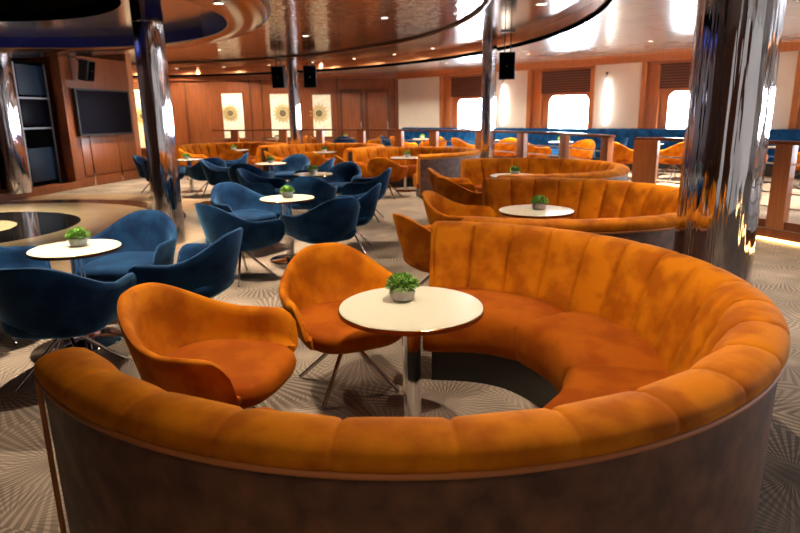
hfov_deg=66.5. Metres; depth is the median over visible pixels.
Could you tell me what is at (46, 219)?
floor
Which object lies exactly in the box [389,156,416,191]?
pedestal table
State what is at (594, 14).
trim
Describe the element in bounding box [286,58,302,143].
column
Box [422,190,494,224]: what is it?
tub chair
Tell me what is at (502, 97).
wall lamp
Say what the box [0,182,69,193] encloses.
floor
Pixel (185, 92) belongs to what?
trim
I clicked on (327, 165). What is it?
tub chair
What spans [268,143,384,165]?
sofa
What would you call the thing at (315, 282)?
tub chair
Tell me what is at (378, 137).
tub chair
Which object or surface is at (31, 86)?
tall cabinet
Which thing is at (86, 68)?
speaker
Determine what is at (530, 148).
tub chair
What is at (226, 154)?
tub chair
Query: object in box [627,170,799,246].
platform
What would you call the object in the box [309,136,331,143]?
tub chair
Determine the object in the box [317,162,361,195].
tub chair
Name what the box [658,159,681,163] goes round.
seat cushion
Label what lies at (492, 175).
pedestal table
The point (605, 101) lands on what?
wall lamp
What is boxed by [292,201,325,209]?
seat cushion
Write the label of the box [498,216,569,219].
seat cushion
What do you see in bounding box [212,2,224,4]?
recessed light
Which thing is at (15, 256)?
tub chair
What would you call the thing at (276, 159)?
tub chair
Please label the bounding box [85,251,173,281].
seat cushion
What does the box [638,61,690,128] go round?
window
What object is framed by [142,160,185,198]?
tub chair
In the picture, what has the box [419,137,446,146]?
tub chair
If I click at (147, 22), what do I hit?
column
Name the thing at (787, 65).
wall
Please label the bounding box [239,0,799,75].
ceiling
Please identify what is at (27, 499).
floor
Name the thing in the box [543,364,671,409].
seat cushion
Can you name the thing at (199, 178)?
seat cushion
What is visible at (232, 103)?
wall art panel
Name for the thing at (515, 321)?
seat cushion
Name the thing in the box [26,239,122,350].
pedestal table
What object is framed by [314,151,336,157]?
pedestal table
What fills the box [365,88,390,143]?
door
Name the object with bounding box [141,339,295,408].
seat cushion
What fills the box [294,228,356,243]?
seat cushion
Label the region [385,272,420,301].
potted plant
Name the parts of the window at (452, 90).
frame, frame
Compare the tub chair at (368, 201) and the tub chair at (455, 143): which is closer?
the tub chair at (368, 201)
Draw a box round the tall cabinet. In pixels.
[0,59,61,188]
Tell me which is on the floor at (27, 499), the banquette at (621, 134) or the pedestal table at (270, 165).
the pedestal table at (270, 165)
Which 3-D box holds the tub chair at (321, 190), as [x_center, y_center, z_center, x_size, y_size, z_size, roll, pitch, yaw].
[-1.294,-0.922,8.764,0.779,0.822,0.791,-1,14,0]
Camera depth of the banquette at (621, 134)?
15.00 m
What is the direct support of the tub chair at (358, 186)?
on the floor at (27, 499)
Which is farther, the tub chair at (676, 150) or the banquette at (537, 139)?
the banquette at (537, 139)
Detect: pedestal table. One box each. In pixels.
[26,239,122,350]
[178,158,202,192]
[255,162,285,171]
[259,194,314,263]
[294,172,332,176]
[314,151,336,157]
[338,286,483,416]
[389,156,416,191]
[412,138,428,142]
[490,173,525,177]
[499,205,574,218]
[548,141,572,157]
[763,146,775,183]
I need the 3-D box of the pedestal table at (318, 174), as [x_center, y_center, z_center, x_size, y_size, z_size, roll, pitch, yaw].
[-1.378,-1.128,9.813,0.620,0.722,0.620,-1,14,0]
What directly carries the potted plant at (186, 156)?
on the pedestal table at (189, 163)
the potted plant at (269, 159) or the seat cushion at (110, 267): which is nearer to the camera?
the seat cushion at (110, 267)
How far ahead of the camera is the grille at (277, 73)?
16.82 m
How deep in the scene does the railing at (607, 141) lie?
14.48 m
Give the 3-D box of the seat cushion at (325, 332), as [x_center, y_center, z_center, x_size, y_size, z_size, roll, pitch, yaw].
[-0.307,0.347,3.632,0.624,0.148,0.665,-7,15,-24]
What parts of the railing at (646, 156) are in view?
post, rail, rail, rail, post, rail, rail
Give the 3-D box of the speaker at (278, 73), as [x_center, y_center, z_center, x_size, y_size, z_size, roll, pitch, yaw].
[-3.365,-5.377,16.934,0.357,0.837,0.369,0,14,6]
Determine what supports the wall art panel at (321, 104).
attached to the wall at (203, 97)
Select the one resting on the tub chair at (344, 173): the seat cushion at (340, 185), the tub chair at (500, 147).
the seat cushion at (340, 185)
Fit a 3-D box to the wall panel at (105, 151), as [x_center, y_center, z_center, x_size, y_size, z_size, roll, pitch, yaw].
[-7.535,-2.765,15.819,0.030,1.180,2.356,2,14,12]
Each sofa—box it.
[34,221,790,532]
[176,142,286,175]
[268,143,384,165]
[352,146,480,198]
[460,158,629,191]
[461,177,678,250]
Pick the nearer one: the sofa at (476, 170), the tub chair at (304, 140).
the sofa at (476, 170)
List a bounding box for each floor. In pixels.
[0,176,799,532]
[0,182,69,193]
[0,194,211,272]
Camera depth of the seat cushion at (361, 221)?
7.20 m
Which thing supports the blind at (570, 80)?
attached to the window at (542, 86)
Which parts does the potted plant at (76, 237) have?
pot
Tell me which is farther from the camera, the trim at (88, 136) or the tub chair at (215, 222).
the trim at (88, 136)
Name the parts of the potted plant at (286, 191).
pot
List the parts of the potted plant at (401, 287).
pot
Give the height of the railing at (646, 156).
1.075 m
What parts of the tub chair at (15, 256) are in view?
leg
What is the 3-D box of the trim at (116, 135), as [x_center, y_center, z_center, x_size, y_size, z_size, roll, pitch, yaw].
[-7.444,-2.909,16.205,0.035,1.230,0.035,2,14,12]
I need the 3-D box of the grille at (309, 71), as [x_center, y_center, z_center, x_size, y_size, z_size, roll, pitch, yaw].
[-2.487,-5.230,16.825,0.315,0.543,0.079,-2,14,-6]
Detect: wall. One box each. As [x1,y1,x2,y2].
[24,56,141,176]
[48,56,136,181]
[133,78,398,158]
[398,77,438,128]
[444,73,481,77]
[495,70,527,127]
[533,66,590,71]
[592,62,642,128]
[649,59,690,63]
[770,51,798,129]
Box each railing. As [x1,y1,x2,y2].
[212,129,615,161]
[631,137,799,232]
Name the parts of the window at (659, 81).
frame, frame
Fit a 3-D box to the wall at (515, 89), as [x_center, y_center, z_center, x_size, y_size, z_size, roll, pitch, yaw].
[3.339,-4.665,18.374,1.370,3.300,0.220,13,19,43]
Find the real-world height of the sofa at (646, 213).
0.877 m
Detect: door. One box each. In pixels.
[339,89,363,141]
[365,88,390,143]
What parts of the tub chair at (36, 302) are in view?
leg, leg, leg, leg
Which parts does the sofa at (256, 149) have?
panel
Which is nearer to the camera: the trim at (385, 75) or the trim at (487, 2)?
the trim at (487, 2)
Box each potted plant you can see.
[64,227,91,246]
[182,153,189,159]
[266,156,273,162]
[280,185,294,197]
[307,165,317,173]
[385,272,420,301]
[403,150,410,157]
[509,166,520,173]
[530,195,548,209]
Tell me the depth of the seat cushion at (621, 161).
13.17 m
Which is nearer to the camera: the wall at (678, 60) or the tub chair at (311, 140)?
the wall at (678, 60)
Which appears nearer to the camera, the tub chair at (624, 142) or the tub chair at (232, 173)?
the tub chair at (232, 173)
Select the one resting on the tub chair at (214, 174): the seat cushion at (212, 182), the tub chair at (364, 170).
the seat cushion at (212, 182)
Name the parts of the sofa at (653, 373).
panel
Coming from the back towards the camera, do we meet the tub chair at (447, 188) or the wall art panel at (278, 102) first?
the wall art panel at (278, 102)
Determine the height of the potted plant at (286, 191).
0.145 m
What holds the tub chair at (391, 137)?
on the platform
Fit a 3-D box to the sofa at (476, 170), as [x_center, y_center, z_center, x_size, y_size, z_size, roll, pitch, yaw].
[2.196,-1.084,9.092,2.172,0.877,3.159,-2,14,-3]
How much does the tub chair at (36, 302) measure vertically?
0.822 m
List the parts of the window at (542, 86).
frame, frame, frame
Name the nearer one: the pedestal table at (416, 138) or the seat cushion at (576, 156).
the seat cushion at (576, 156)
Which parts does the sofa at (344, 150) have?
panel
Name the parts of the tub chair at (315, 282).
leg, leg, leg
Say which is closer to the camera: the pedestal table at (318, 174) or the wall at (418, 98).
the pedestal table at (318, 174)
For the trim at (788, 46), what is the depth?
16.24 m
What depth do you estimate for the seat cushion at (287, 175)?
12.59 m
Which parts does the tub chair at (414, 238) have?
leg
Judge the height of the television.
1.120 m
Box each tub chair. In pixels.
[0,246,50,345]
[0,267,136,391]
[84,210,176,281]
[117,282,297,408]
[127,227,242,297]
[133,155,149,192]
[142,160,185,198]
[179,149,207,179]
[186,157,226,197]
[195,203,284,286]
[200,159,230,184]
[210,182,282,253]
[219,150,250,163]
[223,152,248,166]
[228,163,273,183]
[236,168,286,195]
[264,150,286,161]
[273,154,309,179]
[279,243,401,408]
[280,196,359,243]
[284,176,337,210]
[288,135,306,143]
[294,158,333,173]
[301,152,328,165]
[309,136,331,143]
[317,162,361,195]
[332,136,356,142]
[333,183,380,253]
[335,155,369,177]
[341,167,390,222]
[366,135,381,143]
[367,158,407,199]
[380,135,390,146]
[390,136,417,145]
[393,213,432,285]
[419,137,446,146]
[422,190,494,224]
[427,168,477,192]
[434,177,481,205]
[451,138,474,147]
[495,138,516,157]
[527,142,550,157]
[569,139,594,158]
[594,138,628,157]
[612,142,633,172]
[657,142,683,180]
[794,152,799,188]
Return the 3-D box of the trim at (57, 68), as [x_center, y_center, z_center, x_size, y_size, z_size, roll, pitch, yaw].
[-8.186,-2.891,12.399,0.230,3.100,4.340,1,14,8]
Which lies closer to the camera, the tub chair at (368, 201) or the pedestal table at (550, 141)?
the tub chair at (368, 201)
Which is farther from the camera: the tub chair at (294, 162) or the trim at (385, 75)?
the trim at (385, 75)
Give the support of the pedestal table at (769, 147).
on the platform
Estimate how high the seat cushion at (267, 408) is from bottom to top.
0.286 m
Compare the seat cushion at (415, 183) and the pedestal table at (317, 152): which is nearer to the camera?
the seat cushion at (415, 183)
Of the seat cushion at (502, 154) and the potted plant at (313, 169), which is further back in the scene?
the seat cushion at (502, 154)
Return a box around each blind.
[450,76,481,96]
[541,69,590,92]
[659,62,690,88]
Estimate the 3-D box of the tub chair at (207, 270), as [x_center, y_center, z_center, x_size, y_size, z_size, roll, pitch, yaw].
[-1.560,0.116,4.617,0.791,0.822,0.779,1,14,9]
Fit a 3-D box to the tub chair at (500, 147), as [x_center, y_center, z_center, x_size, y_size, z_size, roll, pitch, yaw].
[2.806,-3.029,16.294,0.779,0.822,0.791,-4,14,-11]
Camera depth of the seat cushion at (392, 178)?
11.87 m
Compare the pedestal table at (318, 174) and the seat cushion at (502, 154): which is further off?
the seat cushion at (502, 154)
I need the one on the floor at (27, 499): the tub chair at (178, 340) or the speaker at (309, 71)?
the tub chair at (178, 340)
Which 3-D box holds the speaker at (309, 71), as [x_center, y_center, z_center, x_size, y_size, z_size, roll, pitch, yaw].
[-2.504,-5.391,16.934,0.357,0.837,0.369,-2,14,-6]
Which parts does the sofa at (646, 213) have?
panel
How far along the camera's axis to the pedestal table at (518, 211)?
5.66 m
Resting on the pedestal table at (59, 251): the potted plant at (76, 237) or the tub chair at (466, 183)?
the potted plant at (76, 237)
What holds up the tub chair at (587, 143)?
on the platform
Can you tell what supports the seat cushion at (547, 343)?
on the sofa at (653, 373)
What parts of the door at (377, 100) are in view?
panel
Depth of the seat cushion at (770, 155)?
13.41 m
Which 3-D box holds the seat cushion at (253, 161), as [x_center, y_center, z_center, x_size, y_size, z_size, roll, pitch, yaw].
[-3.831,-2.838,16.903,0.584,0.286,0.981,5,15,22]
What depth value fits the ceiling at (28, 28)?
9.37 m
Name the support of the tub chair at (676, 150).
on the platform
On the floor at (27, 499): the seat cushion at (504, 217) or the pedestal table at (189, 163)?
the pedestal table at (189, 163)
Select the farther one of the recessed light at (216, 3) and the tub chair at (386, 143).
the tub chair at (386, 143)
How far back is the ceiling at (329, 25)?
11.66 m
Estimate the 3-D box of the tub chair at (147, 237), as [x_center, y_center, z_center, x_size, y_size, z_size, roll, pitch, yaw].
[-2.278,-0.020,5.210,0.779,0.822,0.791,0,14,6]
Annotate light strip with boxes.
[756,236,799,245]
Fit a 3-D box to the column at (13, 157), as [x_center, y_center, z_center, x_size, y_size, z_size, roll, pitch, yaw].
[-8.027,-2.939,12.479,0.492,2.850,0.492,-1,14,0]
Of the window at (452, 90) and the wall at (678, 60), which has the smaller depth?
the wall at (678, 60)
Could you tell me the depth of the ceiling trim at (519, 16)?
12.49 m
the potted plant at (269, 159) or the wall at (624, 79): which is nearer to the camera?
the potted plant at (269, 159)
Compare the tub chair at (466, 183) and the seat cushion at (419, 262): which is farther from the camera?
the tub chair at (466, 183)
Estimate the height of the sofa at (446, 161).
0.877 m
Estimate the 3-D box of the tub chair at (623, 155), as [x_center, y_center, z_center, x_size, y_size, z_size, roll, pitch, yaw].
[4.897,-2.350,13.442,0.791,0.822,0.779,-8,16,-26]
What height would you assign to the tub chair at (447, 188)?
0.822 m
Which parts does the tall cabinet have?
door, door, door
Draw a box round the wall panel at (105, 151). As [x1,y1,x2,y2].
[79,135,140,187]
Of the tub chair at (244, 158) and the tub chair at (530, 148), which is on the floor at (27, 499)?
the tub chair at (244, 158)
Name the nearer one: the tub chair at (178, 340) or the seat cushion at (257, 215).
the tub chair at (178, 340)
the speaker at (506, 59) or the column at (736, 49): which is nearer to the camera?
the column at (736, 49)
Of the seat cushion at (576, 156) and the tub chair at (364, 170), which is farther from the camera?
the seat cushion at (576, 156)
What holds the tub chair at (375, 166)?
on the floor at (27, 499)
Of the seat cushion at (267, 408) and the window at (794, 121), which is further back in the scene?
the window at (794, 121)
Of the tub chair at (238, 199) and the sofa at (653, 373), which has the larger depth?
the tub chair at (238, 199)
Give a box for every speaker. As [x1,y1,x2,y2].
[68,56,94,81]
[270,57,286,87]
[303,56,316,87]
[499,31,515,79]
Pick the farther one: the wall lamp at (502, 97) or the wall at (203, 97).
the wall at (203, 97)
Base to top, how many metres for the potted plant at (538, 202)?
0.145 m
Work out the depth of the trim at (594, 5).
16.02 m
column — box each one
[0,55,31,193]
[129,0,185,244]
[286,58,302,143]
[480,34,496,157]
[673,0,786,282]
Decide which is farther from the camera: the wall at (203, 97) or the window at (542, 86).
the wall at (203, 97)
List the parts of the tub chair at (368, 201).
leg, leg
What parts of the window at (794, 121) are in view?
panel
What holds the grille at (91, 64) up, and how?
attached to the speaker at (86, 68)
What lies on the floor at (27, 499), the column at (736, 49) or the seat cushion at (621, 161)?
the column at (736, 49)
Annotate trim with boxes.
[0,57,80,202]
[88,136,96,184]
[116,135,123,179]
[131,0,490,64]
[131,0,592,69]
[132,0,606,74]
[132,0,611,77]
[133,73,395,81]
[183,78,395,143]
[395,41,799,78]
[757,227,799,242]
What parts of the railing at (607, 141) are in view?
post, rail, post, post, rail, post, post, rail, post, post, rail, post, post, rail, post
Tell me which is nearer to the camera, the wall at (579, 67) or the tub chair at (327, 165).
the tub chair at (327, 165)
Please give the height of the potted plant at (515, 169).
0.145 m
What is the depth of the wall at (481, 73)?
19.32 m
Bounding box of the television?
[72,88,132,136]
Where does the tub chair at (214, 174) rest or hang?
on the floor at (27, 499)
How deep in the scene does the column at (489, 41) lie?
13.04 m
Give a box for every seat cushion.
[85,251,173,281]
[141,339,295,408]
[194,176,206,180]
[208,180,217,184]
[233,209,276,221]
[250,159,261,169]
[255,407,274,409]
[275,171,294,179]
[275,188,281,194]
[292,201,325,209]
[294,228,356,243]
[299,300,401,353]
[328,182,350,193]
[356,217,371,225]
[370,176,401,181]
[403,165,416,177]
[403,255,429,272]
[413,173,418,188]
[418,145,558,154]
[423,287,565,360]
[474,184,481,191]
[495,152,515,156]
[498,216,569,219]
[515,311,666,392]
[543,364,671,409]
[569,155,592,158]
[592,151,773,164]
[614,159,632,163]
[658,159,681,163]
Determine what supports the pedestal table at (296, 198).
on the floor at (27, 499)
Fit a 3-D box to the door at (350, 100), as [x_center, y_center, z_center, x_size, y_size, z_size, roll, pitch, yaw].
[-1.700,-5.056,21.560,0.840,2.350,0.102,-1,14,0]
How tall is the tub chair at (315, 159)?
0.822 m
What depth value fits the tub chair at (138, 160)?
13.47 m
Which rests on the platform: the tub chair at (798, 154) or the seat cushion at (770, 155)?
the tub chair at (798, 154)
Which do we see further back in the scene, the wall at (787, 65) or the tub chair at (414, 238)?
the wall at (787, 65)
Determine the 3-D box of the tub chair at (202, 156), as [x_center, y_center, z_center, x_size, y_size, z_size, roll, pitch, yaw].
[-5.512,-2.770,16.442,0.791,0.822,0.779,-4,14,-14]
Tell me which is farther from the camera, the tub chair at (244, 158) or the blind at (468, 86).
the blind at (468, 86)
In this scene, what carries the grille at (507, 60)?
attached to the speaker at (506, 59)
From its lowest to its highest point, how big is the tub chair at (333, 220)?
0.822 m
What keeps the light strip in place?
attached to the platform
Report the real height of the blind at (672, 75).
0.586 m
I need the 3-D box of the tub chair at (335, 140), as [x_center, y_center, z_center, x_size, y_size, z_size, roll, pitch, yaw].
[-1.780,-3.775,19.573,0.779,0.822,0.791,-1,14,0]
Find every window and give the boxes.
[439,75,481,127]
[526,65,595,129]
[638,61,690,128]
[788,51,799,129]
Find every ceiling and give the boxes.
[0,0,270,57]
[11,0,485,62]
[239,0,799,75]
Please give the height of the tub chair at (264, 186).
0.822 m
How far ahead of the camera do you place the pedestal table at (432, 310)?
2.93 m
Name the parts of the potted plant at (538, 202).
pot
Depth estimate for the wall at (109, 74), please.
15.06 m
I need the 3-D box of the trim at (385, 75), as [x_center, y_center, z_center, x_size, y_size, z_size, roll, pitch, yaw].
[-5.795,-6.644,21.139,11.620,0.360,0.120,-1,14,0]
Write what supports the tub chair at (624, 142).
on the platform
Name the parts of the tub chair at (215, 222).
leg, leg, leg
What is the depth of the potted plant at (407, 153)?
13.04 m
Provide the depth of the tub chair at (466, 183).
9.15 m
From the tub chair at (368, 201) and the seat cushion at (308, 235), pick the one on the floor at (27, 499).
the tub chair at (368, 201)
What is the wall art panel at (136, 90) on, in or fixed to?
attached to the wall at (203, 97)
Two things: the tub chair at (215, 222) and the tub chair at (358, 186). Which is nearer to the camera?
the tub chair at (215, 222)
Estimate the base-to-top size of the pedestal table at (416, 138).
0.722 m
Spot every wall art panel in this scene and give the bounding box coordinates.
[134,88,145,148]
[220,92,246,137]
[268,93,289,137]
[310,93,332,137]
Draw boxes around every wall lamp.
[500,80,505,124]
[602,72,609,125]
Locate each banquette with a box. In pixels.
[402,127,586,157]
[586,128,799,178]
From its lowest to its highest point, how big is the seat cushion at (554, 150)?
0.170 m
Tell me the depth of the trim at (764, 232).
7.53 m
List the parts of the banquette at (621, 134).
backrest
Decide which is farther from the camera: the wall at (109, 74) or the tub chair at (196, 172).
the wall at (109, 74)
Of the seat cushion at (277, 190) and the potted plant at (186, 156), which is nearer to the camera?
the seat cushion at (277, 190)
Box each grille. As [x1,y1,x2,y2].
[88,61,94,80]
[271,67,283,87]
[304,66,315,86]
[500,53,514,78]
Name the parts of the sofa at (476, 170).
panel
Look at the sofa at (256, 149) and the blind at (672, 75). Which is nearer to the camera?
the blind at (672, 75)
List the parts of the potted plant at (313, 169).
pot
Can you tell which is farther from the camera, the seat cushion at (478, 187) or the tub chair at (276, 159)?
the tub chair at (276, 159)
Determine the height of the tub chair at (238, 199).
0.822 m

